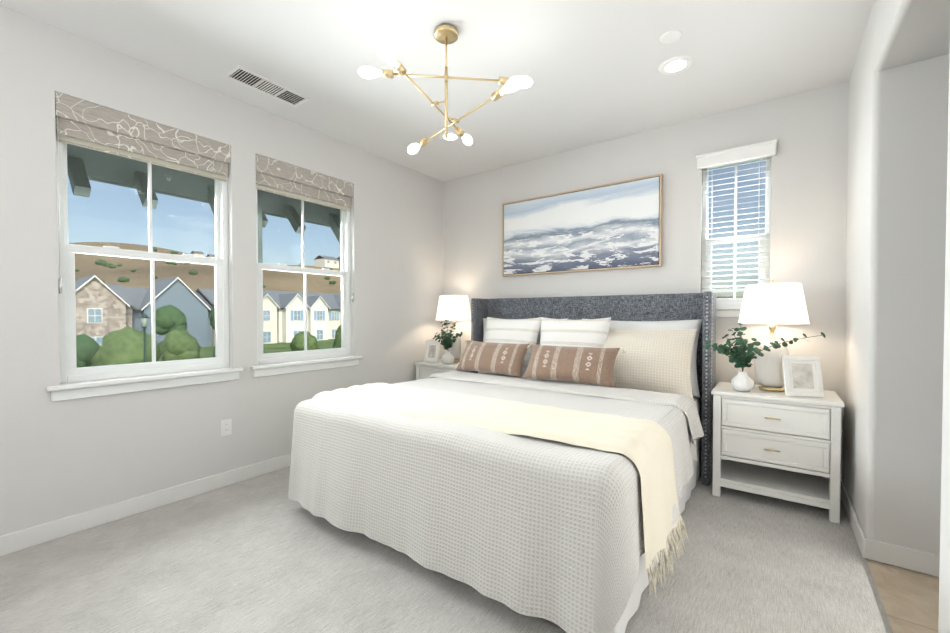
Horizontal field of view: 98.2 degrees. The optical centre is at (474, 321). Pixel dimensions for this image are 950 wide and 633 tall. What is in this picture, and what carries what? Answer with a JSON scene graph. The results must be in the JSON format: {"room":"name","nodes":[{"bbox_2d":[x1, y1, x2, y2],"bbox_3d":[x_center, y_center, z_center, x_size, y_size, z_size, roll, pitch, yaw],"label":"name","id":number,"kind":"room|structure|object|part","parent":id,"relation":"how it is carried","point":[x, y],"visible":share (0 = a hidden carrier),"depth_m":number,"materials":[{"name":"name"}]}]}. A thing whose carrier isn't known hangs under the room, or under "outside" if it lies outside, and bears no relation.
{"room":"bedroom","nodes":[
{"label":"bedroom","id":0,"kind":"room"},
{"bbox_2d":[0,5,443,535],"bbox_3d":[-1.829,-0.215,2.909,0.150,2.740,5.050,1,1,36],"label":"wall","id":1,"kind":"structure","parent":0,"point":[62,459],"depth_m":2.59,"materials":[{"name":"white paint"}]},
{"bbox_2d":[46,118,243,401],"bbox_3d":[-2.020,-0.409,2.594,0.180,1.660,0.990,1,1,36],"label":"window","id":2,"kind":"structure","parent":1,"relation":"in","point":[86,382],"depth_m":2.53,"materials":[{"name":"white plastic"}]},
{"bbox_2d":[55,92,230,292],"bbox_3d":[-2.004,-0.698,2.577,0.056,1.078,0.874,1,1,36],"label":"window shade","id":3,"kind":"object","parent":2,"relation":"attached to","point":[87,124],"visible":0.88,"depth_m":2.48,"materials":[{"name":"fabric"}]},
{"bbox_2d":[0,453,290,555],"bbox_3d":[-1.762,1.106,2.883,0.016,0.100,4.750,1,1,36],"label":"baseboard","id":4,"kind":"structure","parent":1,"relation":"attached to","point":[12,542],"depth_m":2.46,"materials":[{"name":"white wood"}]},
{"bbox_2d":[67,144,339,262],"bbox_3d":[-2.117,-0.770,3.514,1.020,1.330,5.800,1,1,36],"label":"eave","id":5,"kind":"object","parent":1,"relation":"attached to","point":[265,199],"depth_m":3.33,"materials":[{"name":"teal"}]},
{"bbox_2d":[221,418,231,435],"bbox_3d":[-1.749,0.744,2.898,0.008,0.114,0.070,1,1,36],"label":"electrical outlet","id":6,"kind":"object","parent":1,"relation":"attached to","point":[226,426],"visible":1,"depth_m":2.90,"materials":[{"name":"white plastic"}]},
{"bbox_2d":[250,189,362,377],"bbox_3d":[-1.400,-0.424,3.441,0.180,1.660,0.990,1,1,36],"label":"window","id":7,"kind":"structure","parent":1,"relation":"in","point":[279,363],"depth_m":3.47,"materials":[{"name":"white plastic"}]},
{"bbox_2d":[256,154,353,301],"bbox_3d":[-1.384,-0.713,3.424,0.056,1.078,0.874,1,1,36],"label":"window shade","id":8,"kind":"object","parent":7,"relation":"attached to","point":[274,176],"visible":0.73,"depth_m":3.37,"materials":[{"name":"fabric"}]},
{"bbox_2d":[0,0,873,181],"bbox_3d":[0.144,-1.620,1.441,5.040,0.120,5.050,1,1,36],"label":"ceiling","id":9,"kind":"structure","parent":0,"point":[590,68],"depth_m":2.46,"materials":[{"name":"white paint"}]},
{"bbox_2d":[224,65,309,106],"bbox_3d":[-1.390,-1.578,2.782,0.190,0.009,0.490,1,1,36],"label":"ceiling vent","id":10,"kind":"object","parent":9,"relation":"in","point":[251,79],"visible":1,"depth_m":2.76,"materials":[{"name":"white metal"}]},
{"bbox_2d":[358,24,532,154],"bbox_3d":[-0.153,-1.286,2.210,0.929,0.572,0.928,1,1,36],"label":"chandelier","id":11,"kind":"object","parent":9,"relation":"hanging from","point":[446,34],"visible":1,"depth_m":2.21,"materials":[{"name":"gold metal"}]},
{"bbox_2d":[439,131,460,141],"bbox_3d":[-0.213,-1.590,3.544,0.192,0.010,0.192,1,1,36],"label":"recessed light","id":12,"kind":"object","parent":9,"relation":"in","point":[453,136],"visible":0.83,"depth_m":3.54,"materials":[{"name":"white"}]},
{"bbox_2d":[660,30,681,43],"bbox_3d":[1.082,-1.570,2.274,0.114,0.007,0.114,1,1,36],"label":"disc","id":13,"kind":"object","parent":9,"relation":"attached to","point":[671,36],"visible":1,"depth_m":2.27,"materials":[{"name":"white plastic"}]},
{"bbox_2d":[659,56,692,74],"bbox_3d":[1.235,-1.573,2.534,0.192,0.010,0.192,1,1,36],"label":"recessed light","id":14,"kind":"object","parent":9,"relation":"in","point":[675,65],"visible":1,"depth_m":2.53,"materials":[{"name":"white"}]},
{"bbox_2d":[0,466,892,632],"bbox_3d":[-0.420,1.232,1.903,3.640,0.120,5.050,1,1,36],"label":"floor carpet","id":15,"kind":"object","parent":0,"point":[263,553],"visible":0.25,"depth_m":1.87,"materials":[{"name":"grey carpet"}]},
{"bbox_2d":[414,359,470,379],"bbox_3d":[-0.267,0.781,4.366,0.594,0.700,0.482,1,1,36],"label":"nightstand","id":16,"kind":"object","parent":15,"relation":"on","point":[425,370],"visible":0.17,"depth_m":4.25,"materials":[{"name":"white wood"}]},
{"bbox_2d":[424,340,440,362],"bbox_3d":[-0.438,0.315,4.391,0.180,0.227,0.125,1,1,28],"label":"picture frame","id":17,"kind":"object","parent":16,"relation":"on","point":[432,350],"visible":0.9,"depth_m":4.36,"materials":[{"name":"white wood"}]},
{"bbox_2d":[433,320,462,363],"bbox_3d":[-0.284,0.205,4.179,0.338,0.456,0.281,1,1,36],"label":"plant","id":18,"kind":"object","parent":16,"relation":"on","point":[447,356],"visible":1,"depth_m":4.17,"materials":[{"name":"green plant"}]},
{"bbox_2d":[436,293,470,362],"bbox_3d":[-0.227,0.059,4.400,0.390,0.740,0.390,1,1,36],"label":"lamp","id":19,"kind":"object","parent":16,"relation":"on","point":[453,308],"visible":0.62,"depth_m":4.26,"materials":[{"name":"white fabric"}]},
{"bbox_2d":[288,291,715,632],"bbox_3d":[0.319,0.472,2.808,2.183,1.370,2.296,1,1,36],"label":"bed","id":20,"kind":"object","parent":15,"relation":"on","point":[544,457],"visible":1,"depth_m":1.98,"materials":[{"name":"fabric"}]},
{"bbox_2d":[312,383,687,599],"bbox_3d":[-0.055,0.727,2.302,2.183,0.561,0.660,1,1,36],"label":"throw","id":21,"kind":"object","parent":20,"relation":"on","point":[641,448],"depth_m":1.82,"materials":[{"name":"white fabric"}]},
{"bbox_2d":[483,318,567,344],"bbox_3d":[0.426,0.249,3.882,0.920,0.570,0.212,1,-7,36],"label":"pillow","id":22,"kind":"object","parent":20,"relation":"on","point":[484,319],"depth_m":4.07,"materials":[{"name":"white fabric"}]},
{"bbox_3d":[0.891,0.458,3.623,2.109,1.370,0.304,1,1,36],"label":"headboard","id":23,"kind":"part","parent":20,"relation":"part of","materials":[{"name":"fabric"}]},
{"bbox_3d":[0.314,0.844,2.840,1.952,0.595,2.061,1,1,36],"label":"mattress","id":24,"kind":"part","parent":20,"relation":"part of","materials":[{"name":"white fabric"}]},
{"bbox_2d":[582,318,702,397],"bbox_3d":[1.274,0.259,3.262,0.920,0.570,0.211,1,-7,36],"label":"pillow","id":25,"kind":"object","parent":20,"relation":"on","point":[691,328],"depth_m":3.10,"materials":[{"name":"beige fabric"}]},
{"bbox_2d":[711,382,844,523],"bbox_3d":[1.971,0.808,2.728,0.664,0.700,0.482,1,1,36],"label":"nightstand","id":26,"kind":"object","parent":15,"relation":"on","point":[779,445],"visible":1,"depth_m":2.56,"materials":[{"name":"white wood"}]},
{"bbox_2d":[705,323,824,391],"bbox_3d":[1.828,0.235,2.619,0.619,0.449,0.218,1,1,36],"label":"plant","id":27,"kind":"object","parent":26,"relation":"on","point":[742,358],"visible":1,"depth_m":2.68,"materials":[{"name":"green plant"}]},
{"bbox_2d":[738,280,809,391],"bbox_3d":[1.989,0.087,2.754,0.390,0.740,0.390,1,1,36],"label":"lamp","id":28,"kind":"object","parent":26,"relation":"on","point":[772,304],"visible":0.96,"depth_m":2.67,"materials":[{"name":"white fabric"}]},
{"bbox_2d":[782,355,823,396],"bbox_3d":[2.035,0.335,2.578,0.200,0.247,0.128,0,1,14],"label":"picture frame","id":29,"kind":"object","parent":26,"relation":"on","point":[802,375],"visible":1,"depth_m":2.54,"materials":[{"name":"white wood"}]},
{"bbox_2d":[443,81,848,480],"bbox_3d":[1.591,-0.224,3.442,5.040,2.740,0.150,1,1,36],"label":"wall","id":30,"kind":"structure","parent":0,"point":[808,130],"depth_m":3.23,"materials":[{"name":"white paint"}]},
{"bbox_2d":[502,174,662,276],"bbox_3d":[0.907,-0.835,3.809,1.528,0.748,0.045,1,1,36],"label":"picture","id":31,"kind":"object","parent":30,"relation":"attached to","point":[613,226],"visible":1,"depth_m":3.71,"materials":[{"name":"multicoloured paper"}]},
{"bbox_2d":[696,139,777,316],"bbox_3d":[1.966,-0.659,3.117,0.530,1.251,0.191,1,1,36],"label":"window","id":32,"kind":"structure","parent":30,"relation":"in","point":[731,307],"depth_m":3.10,"materials":[{"name":"white plastic"}]},
{"bbox_2d":[843,0,948,554],"bbox_3d":[2.759,-0.199,1.956,1.400,2.740,0.870,1,1,36],"label":"wall","id":33,"kind":"structure","parent":0,"point":[896,247],"depth_m":1.97,"materials":[{"name":"white paint"}]},
{"bbox_2d":[840,481,863,537],"bbox_3d":[2.184,1.114,2.387,0.016,0.100,0.810,1,1,36],"label":"baseboard","id":34,"kind":"structure","parent":33,"relation":"attached to","point":[849,508],"depth_m":2.40,"materials":[{"name":"white wood"}]},
{"bbox_2d":[856,533,939,576],"bbox_3d":[2.433,1.126,1.670,1.263,0.100,0.013,1,1,36],"label":"baseboard","id":35,"kind":"structure","parent":33,"relation":"attached to","point":[894,555],"depth_m":1.96,"materials":[{"name":"white wood"}]},
{"bbox_2d":[866,559,938,632],"bbox_3d":[1.613,1.260,0.415,1.400,0.116,5.050,1,1,36],"label":"floor","id":36,"kind":"structure","parent":0,"point":[909,600],"depth_m":1.76,"materials":[{"name":"wood"}]},
{"bbox_2d":[874,0,949,70],"bbox_3d":[2.180,-1.375,1.145,1.400,0.360,1.090,1,1,36],"label":"wall","id":37,"kind":"structure","parent":0,"point":[906,32],"depth_m":1.75,"materials":[{"name":"white paint"}]},
{"bbox_2d":[938,48,949,632],"bbox_3d":[0.990,-0.158,-0.461,1.400,2.740,2.940,1,1,36],"label":"wall","id":38,"kind":"structure","parent":0,"point":[944,600],"depth_m":1.10,"materials":[{"name":"white paint"}]},
{"label":"outside","id":39,"kind":"structure","parent":0,"visible":0},
{"bbox_2d":[69,242,742,364],"bbox_3d":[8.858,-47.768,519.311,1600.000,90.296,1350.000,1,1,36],"label":"terrain","id":40,"kind":"structure","parent":39,"point":[281,281],"depth_m":249.07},
{"bbox_2d":[75,248,340,367],"bbox_3d":[-79.045,-35.628,304.812,554.260,71.842,405.833,1,1,36],"label":"trees","id":41,"kind":"object","parent":40,"relation":"on","point":[88,343],"depth_m":35.47,"materials":[{"name":"green plant"}]},
{"bbox_2d":[75,275,340,346],"bbox_3d":[-48.844,-1.426,72.778,43.850,10.000,80.700,1,1,36],"label":"houses","id":42,"kind":"structure","parent":40,"relation":"on","point":[101,290],"depth_m":54.08,"materials":[{"name":"stone"}]},
{"bbox_2d":[190,251,339,267],"bbox_3d":[-159.017,-53.562,428.299,202.774,35.064,173.800,1,1,36],"label":"houses","id":43,"kind":"structure","parent":40,"relation":"on","point":[323,260],"depth_m":332.77,"materials":[{"name":"beige paint"}]},
{"bbox_3d":[-8.959,4.007,43.677,54.000,0.120,180.000,1,1,36],"label":"street","id":44,"kind":"object","parent":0,"visible":0},
{"bbox_2d":[140,312,148,362],"bbox_3d":[-19.757,1.908,24.651,0.540,4.960,0.468,1,1,36],"label":"lamppost","id":45,"kind":"object","parent":44,"relation":"on","point":[144,321],"depth_m":24.58,"materials":[{"name":"green"}]}
]}

